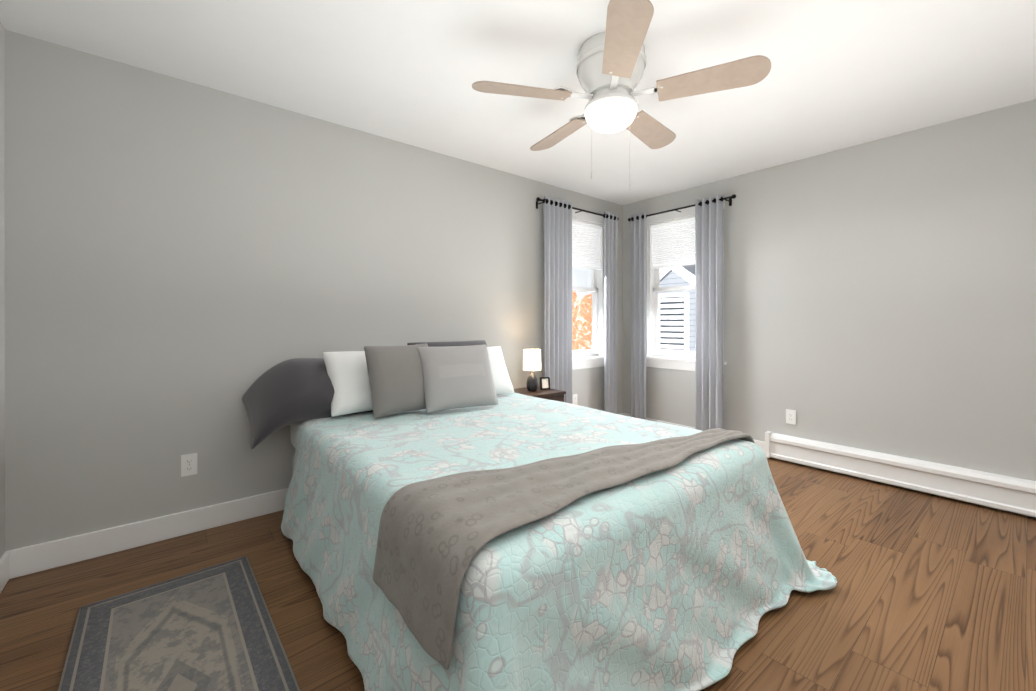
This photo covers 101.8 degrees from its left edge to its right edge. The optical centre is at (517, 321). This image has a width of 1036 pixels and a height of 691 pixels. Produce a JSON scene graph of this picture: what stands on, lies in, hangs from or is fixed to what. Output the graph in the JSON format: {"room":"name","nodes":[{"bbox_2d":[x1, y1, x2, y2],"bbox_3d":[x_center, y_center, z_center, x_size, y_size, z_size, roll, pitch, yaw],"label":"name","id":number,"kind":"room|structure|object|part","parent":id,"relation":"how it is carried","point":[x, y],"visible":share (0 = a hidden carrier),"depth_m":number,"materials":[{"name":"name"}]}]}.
{"room":"bedroom","nodes":[
{"label":"bedroom","id":0,"kind":"room"},
{"bbox_2d":[0,22,4,557],"bbox_3d":[-1.208,-0.077,0.449,0.150,2.440,3.550,0,0,-39],"label":"wall","id":1,"kind":"structure","parent":0,"point":[2,295],"depth_m":1.84,"materials":[{"name":"paint"}]},
{"bbox_2d":[0,549,15,592],"bbox_3d":[-1.187,1.080,0.558,0.020,0.125,3.330,0,0,-39],"label":"baseboard","id":2,"kind":"structure","parent":1,"relation":"attached to","point":[8,559],"depth_m":1.84,"materials":[{"name":"white"}]},
{"bbox_2d":[4,29,622,550],"bbox_3d":[-0.602,-0.080,3.341,4.760,2.440,0.150,0,0,-39],"label":"wall","id":3,"kind":"structure","parent":0,"point":[188,263],"depth_m":2.30,"materials":[{"name":"paint"}]},
{"bbox_2d":[181,453,196,476],"bbox_3d":[-1.776,0.771,2.274,0.070,0.115,0.009,0,0,-39],"label":"electrical outlet","id":4,"kind":"object","parent":3,"relation":"attached to","point":[188,464],"visible":1,"depth_m":2.27,"materials":[{"name":"white plastic"}]},
{"bbox_2d":[16,413,623,576],"bbox_3d":[-0.548,1.078,3.277,4.460,0.125,0.020,0,0,-39],"label":"baseboard","id":5,"kind":"structure","parent":3,"relation":"attached to","point":[23,561],"depth_m":2.14,"materials":[{"name":"white"}]},
{"bbox_2d":[572,394,576,404],"bbox_3d":[0.569,0.779,4.201,0.070,0.115,0.009,0,0,-39],"label":"electrical outlet","id":6,"kind":"object","parent":3,"relation":"attached to","point":[574,398],"visible":0.96,"depth_m":4.19,"materials":[{"name":"white plastic"}]},
{"bbox_2d":[536,196,618,413],"bbox_3d":[0.593,-0.006,4.144,1.167,2.268,0.126,0,0,-39],"label":"curtains","id":7,"kind":"object","parent":3,"relation":"hanging from","point":[558,292],"visible":0.79,"depth_m":3.97,"materials":[{"name":"grey fabric"}]},
{"bbox_3d":[0.365,-0.006,3.909,0.354,2.268,0.052,0,0,-39],"label":"panel","id":8,"kind":"part","parent":7,"relation":"part of","materials":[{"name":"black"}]},
{"bbox_3d":[0.591,-1.081,4.146,1.167,0.070,0.118,0,0,-39],"label":"rod","id":9,"kind":"part","parent":7,"relation":"part of","materials":[{"name":"black metal"}]},
{"bbox_3d":[0.958,-0.007,4.396,0.190,2.268,0.052,0,0,-39],"label":"panel","id":10,"kind":"part","parent":7,"relation":"part of","materials":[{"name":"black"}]},
{"bbox_2d":[572,209,603,369],"bbox_3d":[0.612,-0.322,4.306,0.930,1.588,0.200,0,0,-39],"label":"window","id":11,"kind":"structure","parent":3,"relation":"in","point":[588,244],"depth_m":4.41,"materials":[{"name":"white"}]},
{"bbox_2d":[572,221,601,269],"bbox_3d":[0.624,-0.786,4.290,0.660,0.450,0.038,0,0,-39],"label":"shade","id":12,"kind":"object","parent":11,"relation":"attached to","point":[586,236],"depth_m":4.36,"materials":[{"name":"white fabric"}]},
{"bbox_2d":[0,458,1035,690],"bbox_3d":[0.525,1.216,1.971,4.760,0.150,3.700,0,0,-39],"label":"floor","id":13,"kind":"structure","parent":0,"point":[930,592],"depth_m":1.73,"materials":[{"name":"brown wood"}]},
{"bbox_2d":[58,555,299,690],"bbox_3d":[-1.028,1.129,1.278,0.560,0.010,1.500,0,0,-41],"label":"rug","id":14,"kind":"object","parent":13,"relation":"on","point":[211,628],"visible":0.98,"depth_m":1.49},
{"bbox_2d":[242,340,836,690],"bbox_3d":[-0.080,0.638,2.146,1.982,1.008,2.381,0,0,-39],"label":"bed","id":15,"kind":"object","parent":13,"relation":"on","point":[460,516],"visible":1,"depth_m":1.40,"materials":[{"name":"teal fabric"}]},
{"bbox_2d":[242,358,372,448],"bbox_3d":[-1.168,0.431,2.474,0.716,0.382,0.460,5,26,-42],"label":"pillow","id":16,"kind":"object","parent":15,"relation":"on","point":[297,392],"depth_m":2.28,"materials":[{"name":"grey fabric"}]},
{"bbox_2d":[322,351,372,416],"bbox_3d":[-0.841,0.343,2.530,0.620,0.410,0.170,0,-28,-39],"label":"pillow","id":17,"kind":"object","parent":15,"relation":"on","point":[346,391],"depth_m":2.36,"materials":[{"name":"white fabric"}]},
{"bbox_2d":[407,340,486,346],"bbox_3d":[-0.451,0.325,3.110,0.720,0.460,0.190,0,-35,-39],"label":"pillow","id":18,"kind":"object","parent":15,"relation":"on","point":[475,342],"depth_m":3.13,"materials":[{"name":"grey fabric"}]},
{"bbox_2d":[417,345,497,412],"bbox_3d":[-0.364,0.333,2.579,0.500,0.430,0.160,0,-24,-32],"label":"pillow","id":19,"kind":"object","parent":15,"relation":"on","point":[448,377],"depth_m":2.50,"materials":[{"name":"grey fabric"}]},
{"bbox_2d":[487,346,514,394],"bbox_3d":[-0.316,0.351,2.962,0.620,0.410,0.170,0,-30,-35],"label":"pillow","id":20,"kind":"object","parent":15,"relation":"on","point":[502,382],"depth_m":3.01,"materials":[{"name":"white fabric"}]},
{"bbox_2d":[373,428,754,669],"bbox_3d":[0.334,0.647,1.627,1.653,0.300,0.485,0,0,-39],"label":"throw","id":21,"kind":"object","parent":15,"relation":"on","point":[437,535],"depth_m":1.21,"materials":[{"name":"grey fabric"}]},
{"bbox_2d":[514,386,565,401],"bbox_3d":[0.151,0.860,3.540,0.375,0.560,0.409,0,0,-39],"label":"nightstand","id":22,"kind":"object","parent":13,"relation":"on","point":[553,394],"visible":0.06,"depth_m":3.46,"materials":[{"name":"brown wood"}]},
{"bbox_2d":[523,349,540,390],"bbox_3d":[0.119,0.406,3.559,0.154,0.345,0.154,0,0,-39],"label":"table lamp","id":23,"kind":"object","parent":22,"relation":"on","point":[532,360],"visible":1,"depth_m":3.51,"materials":[{"name":"white fabric"}]},
{"bbox_3d":[0.119,0.319,3.559,0.154,0.170,0.154,0,0,-39],"label":"lamp shade","id":24,"kind":"part","parent":23,"relation":"part of","materials":[{"name":"white fabric"}]},
{"bbox_2d":[540,377,549,389],"bbox_3d":[0.228,0.531,3.627,0.085,0.113,0.054,0,0,-17],"label":"frame","id":25,"kind":"object","parent":22,"relation":"on","point":[544,383],"visible":0.96,"depth_m":3.61,"materials":[{"name":"black metal"}]},
{"bbox_2d":[0,0,1035,204],"bbox_3d":[0.525,-1.373,1.968,4.760,0.150,3.700,0,0,-39],"label":"ceiling","id":26,"kind":"structure","parent":0,"point":[842,74],"depth_m":2.13,"materials":[{"name":"paint"}]},
{"bbox_2d":[472,0,770,189],"bbox_3d":[0.451,-0.966,2.058,1.258,0.664,1.261,0,0,-39],"label":"ceiling fan","id":27,"kind":"object","parent":26,"relation":"hanging from","point":[611,64],"visible":0.98,"depth_m":1.90,"materials":[{"name":"beige wood"}]},
{"bbox_3d":[0.445,-0.969,2.019,0.244,0.092,0.244,0,0,-39],"label":"lamp shade","id":28,"kind":"part","parent":27,"relation":"part of","materials":[{"name":"white glass"}]},
{"bbox_2d":[623,99,1035,517],"bbox_3d":[2.353,-0.080,3.375,0.150,2.440,3.550,0,0,-39],"label":"wall","id":29,"kind":"structure","parent":0,"point":[880,295],"depth_m":2.96,"materials":[{"name":"paint"}]},
{"bbox_2d":[628,194,735,430],"bbox_3d":[1.567,-0.006,4.114,0.125,2.268,1.122,0,0,-39],"label":"curtains","id":30,"kind":"object","parent":29,"relation":"hanging from","point":[709,247],"visible":0.92,"depth_m":3.87,"materials":[{"name":"grey fabric"}]},
{"bbox_3d":[1.269,-0.007,4.419,0.051,2.268,0.190,0,0,-39],"label":"panel","id":31,"kind":"part","parent":30,"relation":"part of","materials":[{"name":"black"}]},
{"bbox_3d":[1.570,-1.081,4.115,0.118,0.070,1.122,0,0,-39],"label":"rod","id":32,"kind":"part","parent":30,"relation":"part of","materials":[{"name":"black metal"}]},
{"bbox_3d":[1.745,-0.006,3.840,0.052,2.268,0.261,0,0,-39],"label":"panel","id":33,"kind":"part","parent":30,"relation":"part of","materials":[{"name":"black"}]},
{"bbox_2d":[646,200,726,373],"bbox_3d":[1.639,-0.322,4.205,0.200,1.588,0.930,0,0,-39],"label":"window","id":34,"kind":"structure","parent":29,"relation":"in","point":[671,243],"depth_m":4.30,"materials":[{"name":"white"}]},
{"bbox_2d":[651,217,694,268],"bbox_3d":[1.625,-0.786,4.192,0.038,0.450,0.660,0,0,-39],"label":"shade","id":35,"kind":"object","parent":34,"relation":"attached to","point":[672,241],"depth_m":4.25,"materials":[{"name":"white fabric"}]},
{"bbox_2d":[624,413,764,451],"bbox_3d":[1.651,1.077,4.100,0.016,0.125,1.460,0,0,-39],"label":"baseboard","id":36,"kind":"structure","parent":29,"relation":"attached to","point":[760,443],"depth_m":4.10,"materials":[{"name":"white"}]},
{"bbox_2d":[786,409,795,424],"bbox_3d":[2.216,0.770,3.418,0.009,0.115,0.070,0,0,-39],"label":"electrical outlet","id":37,"kind":"object","parent":29,"relation":"attached to","point":[790,416],"visible":1,"depth_m":3.41,"materials":[{"name":"white plastic"}]},
{"bbox_2d":[765,431,1035,516],"bbox_3d":[2.685,1.023,2.797,0.071,0.205,1.895,0,0,-39],"label":"baseboard heater","id":38,"kind":"object","parent":29,"relation":"attached to","point":[1005,493],"visible":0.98,"depth_m":2.82,"materials":[{"name":"white metal"}]},
{"label":"outside","id":39,"kind":"structure","parent":0,"visible":0},
{"bbox_2d":[572,291,591,349],"bbox_3d":[1.503,1.893,14.133,5.912,6.480,3.575,0,0,-39],"label":"tree","id":40,"kind":"object","parent":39,"point":[577,339],"depth_m":13.22,"materials":[{"name":"orange plant"}]},
{"bbox_2d":[658,264,694,350],"bbox_3d":[5.340,1.800,11.675,4.180,6.666,4.627,0,0,-39],"label":"house","id":41,"kind":"structure","parent":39,"point":[673,308],"depth_m":10.31,"materials":[{"name":"white"}]}
]}

